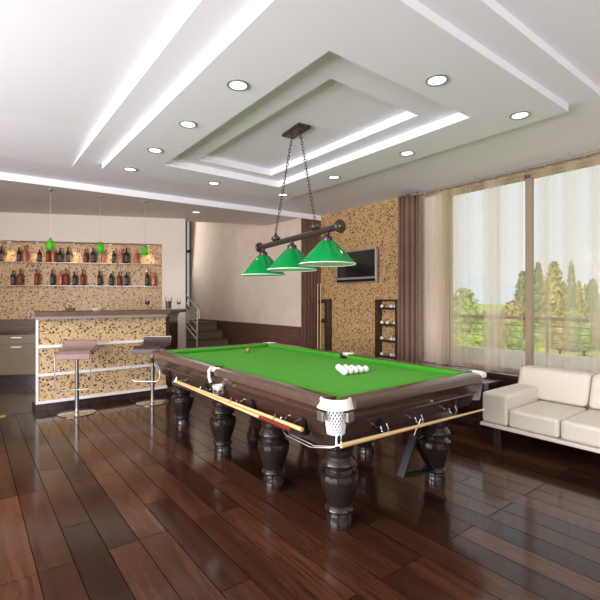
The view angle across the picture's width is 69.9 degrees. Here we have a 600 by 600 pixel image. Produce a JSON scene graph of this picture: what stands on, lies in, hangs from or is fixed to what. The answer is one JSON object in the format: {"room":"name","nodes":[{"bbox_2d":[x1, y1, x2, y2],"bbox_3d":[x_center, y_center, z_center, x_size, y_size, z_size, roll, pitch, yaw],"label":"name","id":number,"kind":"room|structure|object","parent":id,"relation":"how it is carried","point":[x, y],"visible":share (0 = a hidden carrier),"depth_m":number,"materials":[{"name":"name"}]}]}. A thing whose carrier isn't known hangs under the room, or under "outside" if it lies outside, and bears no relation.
{"room":"games hall","nodes":[
{"label":"games hall","id":0,"kind":"room"},
{"bbox_2d":[0,384,32,414],"bbox_3d":[-6.331,1.448,6.115,3.860,0.004,4.380,0,0,-38],"label":"floor","id":1,"kind":"structure","parent":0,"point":[12,400],"depth_m":6.11,"materials":[{"name":"wood"}]},
{"bbox_2d":[0,212,185,348],"bbox_3d":[-5.751,-0.050,7.652,7.201,3.000,0.450,0,0,-11],"label":"wall","id":2,"kind":"structure","parent":0,"point":[168,233],"depth_m":7.93,"materials":[{"name":"beige paint"}]},
{"bbox_2d":[0,242,161,318],"bbox_3d":[-5.968,-0.200,7.655,6.776,1.700,0.018,0,0,-11],"label":"wall","id":3,"kind":"structure","parent":2,"relation":"attached to","point":[16,302],"depth_m":8.01,"materials":[{"name":"beige stone"}]},
{"bbox_2d":[0,261,161,264],"bbox_3d":[-5.901,-0.680,7.577,6.677,0.012,0.162,0,0,-11],"label":"glass shelf","id":4,"kind":"object","parent":2,"relation":"attached to","point":[0,261],"visible":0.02,"depth_m":7.93,"materials":[{"name":"beige"}]},
{"bbox_2d":[16,247,20,261],"bbox_3d":[-5.072,-0.821,7.744,0.076,0.270,0.074,0,0,-38],"label":"bottle","id":5,"kind":"object","parent":4,"relation":"on","point":[18,255],"visible":1,"depth_m":7.72,"materials":[{"name":"black glass"}]},
{"bbox_2d":[22,246,26,261],"bbox_3d":[-4.980,-0.833,7.763,0.076,0.294,0.074,0,0,-38],"label":"bottle","id":6,"kind":"object","parent":4,"relation":"on","point":[24,253],"visible":0.98,"depth_m":7.74,"materials":[{"name":"brown glass"}]},
{"bbox_2d":[37,248,41,261],"bbox_3d":[-4.743,-0.819,7.811,0.076,0.266,0.074,0,0,-38],"label":"bottle","id":7,"kind":"object","parent":4,"relation":"on","point":[39,254],"visible":0.88,"depth_m":7.78,"materials":[{"name":"black glass"}]},
{"bbox_2d":[124,248,128,262],"bbox_3d":[-3.279,-0.837,8.108,0.076,0.302,0.074,0,0,-38],"label":"bottle","id":8,"kind":"object","parent":4,"relation":"on","point":[126,255],"visible":0.91,"depth_m":8.08,"materials":[{"name":"black glass"}]},
{"bbox_2d":[0,285,161,286],"bbox_3d":[-5.901,-0.260,7.577,6.677,0.012,0.162,0,0,-11],"label":"glass shelf","id":9,"kind":"object","parent":2,"relation":"attached to","point":[0,285],"visible":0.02,"depth_m":7.85,"materials":[{"name":"beige"}]},
{"bbox_2d":[10,270,15,284],"bbox_3d":[-5.168,-0.402,7.725,0.076,0.273,0.074,0,0,-38],"label":"bottle","id":10,"kind":"object","parent":9,"relation":"on","point":[12,279],"visible":0.96,"depth_m":7.70,"materials":[{"name":"black glass"}]},
{"bbox_2d":[34,268,38,284],"bbox_3d":[-4.790,-0.419,7.801,0.076,0.308,0.074,0,0,-38],"label":"bottle","id":11,"kind":"object","parent":9,"relation":"on","point":[36,275],"visible":0.92,"depth_m":7.77,"materials":[{"name":"brown glass"}]},
{"bbox_2d":[50,270,54,284],"bbox_3d":[-4.533,-0.410,7.854,0.076,0.290,0.074,0,0,-38],"label":"bottle","id":12,"kind":"object","parent":9,"relation":"on","point":[52,276],"visible":0.95,"depth_m":7.83,"materials":[{"name":"black glass"}]},
{"bbox_2d":[58,270,62,284],"bbox_3d":[-4.398,-0.406,7.881,0.076,0.281,0.074,0,0,-38],"label":"bottle","id":13,"kind":"object","parent":9,"relation":"on","point":[60,277],"visible":0.91,"depth_m":7.85,"materials":[{"name":"brown"}]},
{"bbox_2d":[80,269,84,285],"bbox_3d":[-4.031,-0.417,7.955,0.076,0.303,0.074,0,0,-38],"label":"bottle","id":14,"kind":"object","parent":9,"relation":"on","point":[82,276],"visible":1,"depth_m":7.93,"materials":[{"name":"brown glass"}]},
{"bbox_2d":[97,271,101,285],"bbox_3d":[-3.747,-0.404,8.013,0.076,0.276,0.074,0,0,-38],"label":"bottle","id":15,"kind":"object","parent":9,"relation":"on","point":[99,278],"visible":1,"depth_m":7.98,"materials":[{"name":"black glass"}]},
{"bbox_2d":[124,271,128,285],"bbox_3d":[-3.279,-0.404,8.108,0.076,0.277,0.074,0,0,-38],"label":"bottle","id":16,"kind":"object","parent":9,"relation":"on","point":[126,278],"visible":0.99,"depth_m":8.08,"materials":[{"name":"black glass"}]},
{"bbox_2d":[0,180,295,223],"bbox_3d":[-4.383,-1.725,7.503,8.936,0.370,4.094,0,0,-34],"label":"ceiling","id":17,"kind":"structure","parent":0,"point":[15,197],"depth_m":7.07,"materials":[{"name":"grey paint"}]},
{"bbox_2d":[46,189,54,249],"bbox_3d":[-3.474,-1.119,5.972,0.108,0.843,0.108,0,0,-38],"label":"pendant","id":18,"kind":"object","parent":17,"relation":"hanging from","point":[50,245],"visible":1,"depth_m":5.96,"materials":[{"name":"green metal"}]},
{"bbox_2d":[96,196,103,252],"bbox_3d":[-2.962,-1.120,6.368,0.108,0.840,0.108,0,0,-38],"label":"pendant","id":19,"kind":"object","parent":17,"relation":"hanging from","point":[100,247],"visible":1,"depth_m":6.36,"materials":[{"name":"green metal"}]},
{"bbox_2d":[141,201,147,255],"bbox_3d":[-2.419,-1.119,6.673,0.108,0.842,0.108,0,0,-38],"label":"pendant","id":20,"kind":"object","parent":17,"relation":"hanging from","point":[144,251],"visible":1,"depth_m":6.66,"materials":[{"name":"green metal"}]},
{"bbox_2d":[186,309,190,318],"bbox_3d":[-4.163,-0.900,11.191,2.700,4.700,0.200,0,0,-38],"label":"wall","id":21,"kind":"structure","parent":0,"point":[187,311],"depth_m":11.89,"materials":[{"name":"beige paint"}]},
{"bbox_2d":[186,221,190,308],"bbox_3d":[-3.469,-1.250,11.683,1.000,3.000,0.130,0,0,-38],"label":"window","id":22,"kind":"structure","parent":21,"relation":"in","point":[187,250],"depth_m":11.89,"materials":[{"name":"grey glass"}]},
{"bbox_2d":[186,220,271,224],"bbox_3d":[-4.809,-2.345,7.746,9.104,1.610,0.181,0,0,-14],"label":"wall","id":23,"kind":"structure","parent":0,"point":[186,220],"depth_m":8.53,"materials":[{"name":"beige paint"}]},
{"bbox_2d":[188,218,300,326],"bbox_3d":[-1.490,-1.315,10.104,0.200,3.670,5.190,0,0,-38],"label":"wall","id":24,"kind":"structure","parent":0,"point":[220,252],"depth_m":9.84,"materials":[{"name":"beige paint"}]},
{"bbox_2d":[190,318,300,329],"bbox_3d":[-1.552,0.525,9.992,0.035,0.050,5.090,0,0,-38],"label":"trim","id":25,"kind":"structure","parent":24,"relation":"attached to","point":[209,320],"depth_m":9.25,"materials":[{"name":"brown wood"}]},
{"bbox_2d":[191,320,300,345],"bbox_3d":[-1.496,0.985,10.099,0.215,0.930,5.190,0,0,-38],"label":"trim","id":26,"kind":"structure","parent":24,"relation":"attached to","point":[237,334],"depth_m":9.16,"materials":[{"name":"brown wood"}]},
{"bbox_2d":[0,383,599,599],"bbox_3d":[-1.884,1.510,4.105,8.840,0.120,15.200,0,0,-38],"label":"floor","id":27,"kind":"structure","parent":0,"point":[118,501],"depth_m":2.85,"materials":[{"name":"brown wood"}]},
{"bbox_2d":[0,334,34,383],"bbox_3d":[-4.887,1.020,7.577,0.600,0.860,0.560,0,0,-11],"label":"base cabinet","id":28,"kind":"object","parent":27,"relation":"on","point":[17,352],"visible":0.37,"depth_m":7.34,"materials":[{"name":"brown paint"}]},
{"bbox_2d":[54,339,96,417],"bbox_3d":[-2.858,0.987,5.493,0.444,0.926,0.468,0,0,-16],"label":"bar stool","id":29,"kind":"object","parent":27,"relation":"on","point":[75,350],"visible":1,"depth_m":5.48,"materials":[{"name":"silver metal"}]},
{"bbox_2d":[32,309,185,410],"bbox_3d":[-2.707,0.802,6.470,2.309,1.295,0.948,0,0,-38],"label":"bar counter","id":30,"kind":"object","parent":27,"relation":"on","point":[116,332],"depth_m":6.03,"materials":[{"name":"beige stone"}]},
{"bbox_2d":[35,309,185,315],"bbox_3d":[-2.707,0.180,6.470,2.309,0.050,0.948,0,0,-38],"label":"countertop","id":31,"kind":"structure","parent":30,"relation":"on","point":[82,312],"depth_m":5.94,"materials":[{"name":"brown wood"}]},
{"bbox_2d":[165,297,171,309],"bbox_3d":[-2.146,0.055,6.999,0.104,0.200,0.104,0,0,-38],"label":"beer glass","id":32,"kind":"object","parent":30,"relation":"on","point":[167,303],"visible":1,"depth_m":6.97,"materials":[{"name":"brown"}]},
{"bbox_2d":[131,336,170,405],"bbox_3d":[-2.087,0.987,6.057,0.444,0.926,0.468,0,0,4],"label":"bar stool","id":33,"kind":"object","parent":27,"relation":"on","point":[150,343],"visible":0.95,"depth_m":6.04,"materials":[{"name":"silver metal"}]},
{"bbox_2d":[186,321,228,347],"bbox_3d":[-2.759,1.000,10.231,1.573,0.900,2.718,0,0,-38],"label":"staircase","id":34,"kind":"structure","parent":27,"relation":"on","point":[208,334],"depth_m":10.26,"materials":[{"name":"brown paint"}]},
{"bbox_2d":[186,294,199,346],"bbox_3d":[-2.437,0.480,9.599,0.397,1.368,0.050,0,0,-1],"label":"stair railing","id":35,"kind":"object","parent":34,"relation":"on","point":[197,313],"visible":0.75,"depth_m":9.59,"materials":[{"name":"silver metal"}]},
{"bbox_2d":[150,342,487,530],"bbox_3d":[-0.091,1.009,4.160,1.813,0.882,3.261,0,0,-38],"label":"table","id":36,"kind":"object","parent":27,"relation":"on","point":[301,386],"visible":0.94,"depth_m":3.28,"materials":[{"name":"green fabric"}]},
{"bbox_2d":[165,351,223,367],"bbox_3d":[-1.092,0.609,4.344,0.058,0.051,1.380,0,0,-38],"label":"cushion","id":37,"kind":"object","parent":36,"relation":"on","point":[221,366],"depth_m":4.22,"materials":[{"name":"green fabric"}]},
{"bbox_2d":[167,344,266,353],"bbox_3d":[-0.970,0.609,5.302,1.380,0.051,0.058,0,0,-38],"label":"cushion","id":38,"kind":"object","parent":36,"relation":"on","point":[233,347],"depth_m":5.26,"materials":[{"name":"green fabric"}]},
{"bbox_2d":[212,384,223,390],"bbox_3d":[-0.678,0.727,3.559,0.100,0.043,0.100,0,0,-38],"label":"pocket","id":39,"kind":"object","parent":36,"relation":"on","point":[217,387],"depth_m":3.53,"materials":[{"name":"white plastic"}]},
{"bbox_2d":[174,381,291,431],"bbox_3d":[-0.647,0.802,3.438,0.028,0.028,1.953,0,0,-37],"label":"billiard cue","id":40,"kind":"object","parent":36,"relation":"on","point":[265,419],"visible":1,"depth_m":3.06,"materials":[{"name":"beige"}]},
{"bbox_2d":[176,380,303,431],"bbox_3d":[-0.611,0.793,3.429,0.028,0.028,2.053,0,0,-37],"label":"billiard cue","id":41,"kind":"object","parent":36,"relation":"on","point":[299,428],"visible":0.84,"depth_m":3.02,"materials":[{"name":"brown wood"}]},
{"bbox_2d":[230,368,336,399],"bbox_3d":[-0.181,0.609,3.165,0.058,0.051,1.380,0,0,-38],"label":"cushion","id":42,"kind":"object","parent":36,"relation":"on","point":[321,391],"depth_m":3.00,"materials":[{"name":"green fabric"}]},
{"bbox_2d":[268,344,339,357],"bbox_3d":[-0.012,0.609,5.179,0.058,0.051,1.380,0,0,-38],"label":"cushion","id":43,"kind":"object","parent":36,"relation":"on","point":[323,353],"depth_m":5.06,"materials":[{"name":"green fabric"}]},
{"bbox_2d":[341,373,462,395],"bbox_3d":[0.777,0.609,3.042,1.380,0.051,0.058,0,0,-38],"label":"cushion","id":44,"kind":"object","parent":36,"relation":"on","point":[421,380],"depth_m":2.96,"materials":[{"name":"green fabric"}]},
{"bbox_2d":[347,355,465,374],"bbox_3d":[0.899,0.609,4.000,0.058,0.051,1.380,0,0,-38],"label":"cushion","id":45,"kind":"object","parent":36,"relation":"on","point":[363,359],"depth_m":3.91,"materials":[{"name":"green fabric"}]},
{"bbox_2d":[339,409,484,447],"bbox_3d":[0.818,0.823,2.828,1.503,0.028,0.028,2,-1,-38],"label":"billiard cue","id":46,"kind":"object","parent":36,"relation":"on","point":[377,436],"visible":1,"depth_m":2.64,"materials":[{"name":"brown wood"}]},
{"bbox_2d":[397,418,435,477],"bbox_3d":[0.855,1.028,2.964,0.138,0.505,0.554,0,0,39],"label":"triangle","id":47,"kind":"object","parent":36,"relation":"hanging from","point":[413,440],"visible":0.99,"depth_m":2.85,"materials":[{"name":"black plastic"}]},
{"bbox_2d":[452,377,501,426],"bbox_3d":[1.861,1.200,5.426,0.460,0.500,1.190,0,0,-38],"label":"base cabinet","id":48,"kind":"object","parent":27,"relation":"on","point":[476,418],"visible":0.18,"depth_m":5.03,"materials":[{"name":"brown wood"}]},
{"bbox_2d":[453,407,477,421],"bbox_3d":[1.872,1.370,5.428,0.400,0.040,1.100,0,0,-38],"label":"stick","id":49,"kind":"object","parent":48,"relation":"attached to","point":[473,417],"depth_m":5.10,"materials":[{"name":"brown wood"}]},
{"bbox_2d":[480,365,599,453],"bbox_3d":[2.790,1.093,3.888,0.990,0.715,1.900,0,0,-38],"label":"sofa","id":50,"kind":"object","parent":27,"relation":"on","point":[560,406],"visible":1,"depth_m":4.20,"materials":[{"name":"beige leather"}]},
{"bbox_2d":[509,400,586,437],"bbox_3d":[2.411,1.141,4.166,0.690,0.171,0.451,0,0,-38],"label":"seat cushion","id":51,"kind":"object","parent":50,"relation":"on","point":[534,418],"depth_m":4.02,"materials":[{"name":"beige leather"}]},
{"bbox_2d":[518,365,594,406],"bbox_3d":[2.688,0.892,4.534,0.293,0.315,0.694,0,0,-38],"label":"cushion","id":52,"kind":"object","parent":50,"relation":"on","point":[564,386],"depth_m":4.41,"materials":[{"name":"beige leather"}]},
{"bbox_2d":[561,409,599,447],"bbox_3d":[2.690,1.141,3.804,0.690,0.171,0.451,0,0,-38],"label":"seat cushion","id":53,"kind":"object","parent":50,"relation":"on","point":[581,428],"depth_m":3.69,"materials":[{"name":"beige leather"}]},
{"bbox_2d":[589,374,599,409],"bbox_3d":[3.042,0.892,4.076,0.293,0.315,0.451,0,0,-38],"label":"cushion","id":54,"kind":"object","parent":50,"relation":"on","point":[594,380],"depth_m":4.16,"materials":[{"name":"beige leather"}]},
{"bbox_3d":[-5.476,1.020,7.471,0.771,0.860,0.746,0,0,-38],"label":"cabinet","id":55,"kind":"object","parent":27,"relation":"on","visible":0},
{"bbox_2d":[0,319,34,334],"bbox_3d":[-4.917,0.470,7.572,1.900,0.240,0.560,0,0,-11],"label":"countertop","id":56,"kind":"structure","parent":55,"relation":"on","point":[7,326],"depth_m":7.75,"materials":[{"name":"brown wood"}]},
{"bbox_2d":[0,0,599,215],"bbox_3d":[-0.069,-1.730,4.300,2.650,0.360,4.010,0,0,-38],"label":"ceiling","id":57,"kind":"structure","parent":0,"point":[406,43],"depth_m":3.08,"materials":[{"name":"white paint"}]},
{"bbox_2d":[147,147,162,152],"bbox_3d":[-1.498,-1.545,4.433,0.160,0.010,0.160,0,0,-38],"label":"recessed light","id":58,"kind":"object","parent":57,"relation":"in","point":[150,149],"visible":1,"depth_m":4.43,"materials":[{"name":"white"}]},
{"bbox_2d":[179,120,196,127],"bbox_3d":[-0.986,-1.545,3.778,0.160,0.010,0.160,0,0,-38],"label":"recessed light","id":59,"kind":"object","parent":57,"relation":"in","point":[184,123],"visible":1,"depth_m":3.77,"materials":[{"name":"white"}]},
{"bbox_2d":[181,122,194,126],"bbox_3d":[-0.986,-1.546,3.778,0.125,0.001,0.125,0,0,-38],"label":"diffuser","id":60,"kind":"object","parent":59,"relation":"attached to","point":[187,124],"depth_m":3.78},
{"bbox_2d":[227,79,248,90],"bbox_3d":[-0.447,-1.545,3.093,0.160,0.010,0.160,0,0,-38],"label":"recessed light","id":61,"kind":"object","parent":57,"relation":"in","point":[236,84],"visible":1,"depth_m":3.09,"materials":[{"name":"grey"}]},
{"bbox_2d":[229,81,246,89],"bbox_3d":[-0.447,-1.546,3.093,0.125,0.001,0.125,0,0,-38],"label":"diffuser","id":62,"kind":"object","parent":61,"relation":"attached to","point":[236,85],"depth_m":3.09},
{"bbox_2d":[399,150,414,155],"bbox_3d":[1.128,-1.545,4.524,0.160,0.010,0.160,0,0,-38],"label":"recessed light","id":63,"kind":"object","parent":57,"relation":"in","point":[407,152],"visible":1,"depth_m":4.53,"materials":[{"name":"white"}]},
{"bbox_2d":[425,74,448,85],"bbox_3d":[0.965,-1.545,3.022,0.160,0.010,0.160,0,0,-38],"label":"recessed light","id":64,"kind":"object","parent":57,"relation":"in","point":[438,79],"visible":1,"depth_m":3.02,"materials":[{"name":"white"}]},
{"bbox_2d":[428,76,445,84],"bbox_3d":[0.965,-1.546,3.022,0.125,0.001,0.125,0,0,-38],"label":"diffuser","id":65,"kind":"object","parent":64,"relation":"attached to","point":[437,80],"depth_m":3.02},
{"bbox_2d":[410,150,599,195],"bbox_3d":[3.173,-1.556,4.348,0.060,0.108,5.000,0,0,-38],"label":"curtain rod","id":66,"kind":"object","parent":57,"relation":"attached to","point":[597,151],"visible":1,"depth_m":5.14,"materials":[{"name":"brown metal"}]},
{"bbox_2d":[398,192,418,362],"bbox_3d":[1.618,-0.090,6.381,0.099,2.960,0.374,0,0,-38],"label":"drape","id":67,"kind":"object","parent":66,"relation":"hanging from","point":[408,206],"visible":0.76,"depth_m":6.37,"materials":[{"name":"brown fabric"}]},
{"bbox_2d":[437,190,448,364],"bbox_3d":[1.889,-0.312,6.051,0.068,2.405,0.527,0,0,-38],"label":"sheer curtain","id":68,"kind":"object","parent":66,"relation":"hanging from","point":[442,196],"visible":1,"depth_m":5.96,"materials":[{"name":"fabric"}]},
{"bbox_2d":[450,178,499,371],"bbox_3d":[2.353,-0.312,5.484,0.063,2.405,1.001,0,0,-38],"label":"sheer curtain","id":69,"kind":"object","parent":66,"relation":"hanging from","point":[492,186],"visible":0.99,"depth_m":5.42,"materials":[{"name":"fabric"}]},
{"bbox_2d":[509,111,530,119],"bbox_3d":[1.843,-1.545,3.594,0.160,0.010,0.160,0,0,-38],"label":"recessed light","id":70,"kind":"object","parent":57,"relation":"in","point":[521,114],"visible":1,"depth_m":3.60,"materials":[{"name":"white"}]},
{"bbox_2d":[512,113,527,118],"bbox_3d":[1.843,-1.546,3.594,0.125,0.001,0.125,0,0,-38],"label":"diffuser","id":71,"kind":"object","parent":70,"relation":"attached to","point":[519,115],"depth_m":3.59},
{"bbox_2d":[301,218,320,348],"bbox_3d":[0.211,-0.060,8.100,0.440,3.020,0.060,0,0,-38],"label":"end panel","id":72,"kind":"object","parent":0,"point":[310,279],"visible":0.58,"depth_m":8.06,"materials":[{"name":"brown wood"}]},
{"bbox_2d":[172,51,457,180],"bbox_3d":[-0.059,-1.770,4.283,1.594,0.280,2.850,0,0,-38],"label":"ceiling","id":73,"kind":"structure","parent":0,"point":[421,110],"depth_m":3.83,"materials":[{"name":"white paint"}]},
{"bbox_2d":[206,79,405,168],"bbox_3d":[-0.076,-1.810,4.390,1.030,0.200,2.320,0,0,-38],"label":"panel","id":74,"kind":"object","parent":73,"relation":"attached to","point":[334,111],"visible":0.36,"depth_m":4.16,"materials":[{"name":"white paint"}]},
{"bbox_2d":[241,123,355,276],"bbox_3d":[-0.087,-0.991,4.317,0.509,1.430,1.790,0,0,-31],"label":"lamp","id":75,"kind":"object","parent":74,"relation":"hanging from","point":[327,253],"visible":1,"depth_m":4.13,"materials":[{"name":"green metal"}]},
{"bbox_2d":[321,149,599,373],"bbox_3d":[3.301,-0.230,4.624,0.200,3.360,9.280,0,0,-38],"label":"wall","id":76,"kind":"structure","parent":0,"point":[375,224],"depth_m":7.18,"materials":[{"name":"stone"}]},
{"bbox_2d":[0,172,320,220],"bbox_3d":[-3.203,-1.715,5.812,8.662,0.390,0.030,0,0,-34],"label":"trim","id":77,"kind":"structure","parent":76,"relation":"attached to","point":[3,176],"depth_m":6.37,"materials":[{"name":"white paint"}]},
{"bbox_2d":[318,299,331,350],"bbox_3d":[0.462,0.566,8.045,0.110,1.169,0.294,0,0,-38],"label":"cue rack","id":78,"kind":"object","parent":76,"relation":"attached to","point":[328,302],"visible":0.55,"depth_m":7.94,"materials":[{"name":"brown wood"}]},
{"bbox_2d":[317,284,317,348],"bbox_3d":[0.336,0.449,8.093,0.028,1.503,0.028,0,0,-38],"label":"billiard cue","id":79,"kind":"object","parent":78,"relation":"in","point":[317,284],"visible":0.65,"depth_m":8.09,"materials":[{"name":"brown wood"}]},
{"bbox_2d":[320,284,320,348],"bbox_3d":[0.386,0.449,8.029,0.028,1.503,0.028,0,0,-38],"label":"billiard cue","id":80,"kind":"object","parent":78,"relation":"in","point":[320,284],"visible":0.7,"depth_m":8.02,"materials":[{"name":"brown wood"}]},
{"bbox_2d":[337,247,377,282],"bbox_3d":[0.978,-0.582,7.383,0.097,0.562,0.947,0,0,-38],"label":"television","id":81,"kind":"object","parent":76,"relation":"attached to","point":[365,269],"visible":0.81,"depth_m":7.24,"materials":[{"name":"silver metal"}]},
{"bbox_2d":[375,299,397,359],"bbox_3d":[1.401,0.513,6.817,0.125,1.042,0.460,0,0,-38],"label":"ball rack","id":82,"kind":"object","parent":76,"relation":"attached to","point":[378,310],"visible":0.59,"depth_m":6.88,"materials":[{"name":"brown wood"}]},
{"bbox_2d":[424,195,436,361],"bbox_3d":[2.007,-0.306,6.291,0.189,2.412,0.300,0,0,-38],"label":"wall pier","id":83,"kind":"object","parent":76,"relation":"attached to","point":[430,203],"visible":0.57,"depth_m":6.27,"materials":[{"name":"beige paint"}]},
{"bbox_2d":[432,364,518,386],"bbox_3d":[3.920,1.175,3.485,0.226,0.550,6.520,0,0,-38],"label":"trim","id":84,"kind":"structure","parent":76,"relation":"attached to","point":[508,378],"depth_m":5.26,"materials":[{"name":"brown wood"}]},
{"bbox_2d":[448,176,527,372],"bbox_3d":[2.460,-0.306,5.680,0.080,2.412,1.120,0,0,-38],"label":"window","id":85,"kind":"structure","parent":76,"relation":"in","point":[525,178],"depth_m":5.40,"materials":[{"name":"brown"}]},
{"bbox_2d":[528,160,599,365],"bbox_3d":[3.169,-0.306,4.762,0.080,2.412,1.200,0,0,-38],"label":"window","id":86,"kind":"structure","parent":76,"relation":"in","point":[531,178],"depth_m":5.20,"materials":[{"name":"brown"}]},
{"bbox_3d":[4.215,1.550,4.269,0.810,0.200,7.600,0,0,-38],"label":"floor","id":87,"kind":"structure","parent":0,"visible":0},
{"bbox_2d":[460,345,599,374],"bbox_3d":[4.555,1.097,4.532,0.150,0.705,7.600,0,0,-38],"label":"parapet","id":88,"kind":"object","parent":87,"relation":"on","point":[515,359],"visible":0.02,"depth_m":6.01,"materials":[{"name":"white"}]},
{"bbox_2d":[460,314,599,353],"bbox_3d":[4.551,0.490,4.528,0.050,0.510,7.600,0,0,-38],"label":"balcony railing","id":89,"kind":"object","parent":88,"relation":"on","point":[548,319],"visible":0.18,"depth_m":5.95,"materials":[{"name":"brown"}]},
{"label":"outside","id":90,"kind":"structure","parent":0,"visible":0},
{"bbox_2d":[460,273,599,303],"bbox_3d":[252.875,-2.399,502.896,377.607,47.699,252.961,0,0,-38],"label":"sky","id":91,"kind":"structure","parent":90,"point":[477,284],"depth_m":420.00,"materials":[{"name":"white"}]},
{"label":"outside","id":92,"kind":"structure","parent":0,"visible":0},
{"bbox_2d":[475,304,599,357],"bbox_3d":[71.836,2.750,125.034,253.400,0.200,410.000,0,0,-38],"label":"lawn","id":93,"kind":"structure","parent":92,"point":[482,306],"depth_m":22.51,"materials":[{"name":"green plant"}]},
{"bbox_2d":[460,287,482,332],"bbox_3d":[8.372,0.995,22.016,1.848,3.290,1.866,0,0,-38],"label":"leafy tree","id":94,"kind":"object","parent":93,"relation":"on","point":[467,306],"visible":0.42,"depth_m":21.42,"materials":[{"name":"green plant"}]},
{"bbox_2d":[460,332,482,346],"bbox_3d":[5.776,1.882,15.014,1.188,1.517,1.188,0,0,-38],"label":"shrub","id":95,"kind":"object","parent":93,"relation":"on","point":[462,336],"visible":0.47,"depth_m":14.63,"materials":[{"name":"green plant"}]},
{"bbox_2d":[471,320,485,346],"bbox_3d":[8.072,1.763,19.001,1.010,1.754,0.977,0,0,-38],"label":"bush","id":96,"kind":"object","parent":93,"relation":"on","point":[478,326],"visible":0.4,"depth_m":18.75,"materials":[{"name":"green plant"}]},
{"bbox_2d":[500,325,507,348],"bbox_3d":[9.216,1.855,20.009,0.972,1.569,0.953,0,0,-38],"label":"bush","id":97,"kind":"object","parent":93,"relation":"on","point":[502,333],"visible":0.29,"depth_m":19.71,"materials":[{"name":"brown plant"}]},
{"bbox_2d":[500,299,524,349],"bbox_3d":[10.931,1.304,22.013,1.472,2.672,1.507,0,0,-38],"label":"leafy tree","id":98,"kind":"object","parent":93,"relation":"on","point":[512,310],"visible":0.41,"depth_m":21.72,"materials":[{"name":"brown plant"}]},
{"bbox_2d":[506,319,524,349],"bbox_3d":[8.566,1.700,16.994,0.729,1.881,0.712,0,0,-38],"label":"bush","id":99,"kind":"object","parent":93,"relation":"on","point":[515,321],"visible":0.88,"depth_m":16.84,"materials":[{"name":"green plant"}]},
{"bbox_2d":[514,270,524,311],"bbox_3d":[19.468,0.024,37.502,1.580,5.233,1.594,0,0,-38],"label":"cypress","id":100,"kind":"object","parent":93,"relation":"on","point":[520,291],"visible":0.32,"depth_m":37.23,"materials":[{"name":"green plant"}]},
{"bbox_2d":[534,262,545,316],"bbox_3d":[18.306,-0.181,32.998,1.192,5.642,1.227,0,0,-38],"label":"cypress","id":101,"kind":"object","parent":93,"relation":"on","point":[538,275],"visible":0.59,"depth_m":32.71,"materials":[{"name":"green plant"}]},
{"bbox_2d":[534,325,545,345],"bbox_3d":[11.366,1.911,20.483,1.062,1.459,1.041,0,0,-38],"label":"bush","id":102,"kind":"object","parent":93,"relation":"on","point":[536,329],"visible":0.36,"depth_m":20.19,"materials":[{"name":"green plant"}]},
{"bbox_2d":[534,342,551,352],"bbox_3d":[7.297,1.958,13.001,0.541,1.365,0.543,0,0,-38],"label":"shrub","id":103,"kind":"object","parent":93,"relation":"on","point":[536,349],"visible":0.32,"depth_m":12.87,"materials":[{"name":"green plant"}]},
{"bbox_2d":[534,314,557,343],"bbox_3d":[13.752,1.707,24.011,2.082,1.866,2.112,0,0,-19],"label":"leafy tree","id":104,"kind":"object","parent":93,"relation":"on","point":[536,322],"visible":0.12,"depth_m":23.59,"materials":[{"name":"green plant"}]},
{"bbox_2d":[541,261,567,316],"bbox_3d":[18.359,-0.124,30.994,1.629,5.528,1.660,0,0,-38],"label":"cypress","id":105,"kind":"object","parent":93,"relation":"on","point":[553,302],"visible":0.72,"depth_m":30.63,"materials":[{"name":"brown plant"}]},
{"bbox_2d":[550,321,573,353],"bbox_3d":[10.313,1.735,16.991,0.885,1.810,0.896,0,0,-38],"label":"bush","id":106,"kind":"object","parent":93,"relation":"on","point":[565,344],"visible":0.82,"depth_m":16.80,"materials":[{"name":"brown plant"}]},
{"bbox_2d":[565,260,576,315],"bbox_3d":[21.527,-0.249,34.004,0.856,5.779,0.847,0,0,-15],"label":"cypress","id":107,"kind":"object","parent":93,"relation":"on","point":[571,287],"visible":0.73,"depth_m":33.83,"materials":[{"name":"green plant"}]},
{"bbox_2d":[560,311,591,351],"bbox_3d":[13.997,1.588,21.984,1.624,2.104,1.653,0,0,-38],"label":"leafy tree","id":108,"kind":"object","parent":93,"relation":"on","point":[571,314],"visible":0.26,"depth_m":21.71,"materials":[{"name":"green plant"}]},
{"bbox_2d":[574,280,583,315],"bbox_3d":[19.505,0.618,30.002,0.641,4.044,0.654,0,0,-38],"label":"cypress","id":109,"kind":"object","parent":93,"relation":"on","point":[578,305],"visible":0.66,"depth_m":29.87,"materials":[{"name":"brown plant"}]},
{"bbox_2d":[570,324,596,355],"bbox_3d":[12.927,1.860,19.501,1.110,1.560,1.135,0,0,-38],"label":"tree","id":110,"kind":"object","parent":93,"relation":"on","point":[579,345],"visible":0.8,"depth_m":19.25,"materials":[{"name":"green plant"}]},
{"bbox_2d":[582,283,587,315],"bbox_3d":[22.629,0.650,34.005,0.658,3.979,0.656,0,0,-38],"label":"cypress","id":111,"kind":"object","parent":93,"relation":"on","point":[585,284],"visible":0.3,"depth_m":33.92,"materials":[{"name":"brown plant"}]},
{"bbox_2d":[583,279,599,323],"bbox_3d":[19.774,0.589,28.992,1.144,4.102,1.121,0,0,-38],"label":"cypress","id":112,"kind":"object","parent":93,"relation":"on","point":[592,300],"visible":0.59,"depth_m":28.78,"materials":[{"name":"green plant"}]},
{"bbox_2d":[586,317,599,348],"bbox_3d":[16.198,1.749,22.990,2.079,1.781,2.001,0,0,-38],"label":"leafy tree","id":113,"kind":"object","parent":93,"relation":"on","point":[593,324],"visible":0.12,"depth_m":22.79,"materials":[{"name":"brown plant"}]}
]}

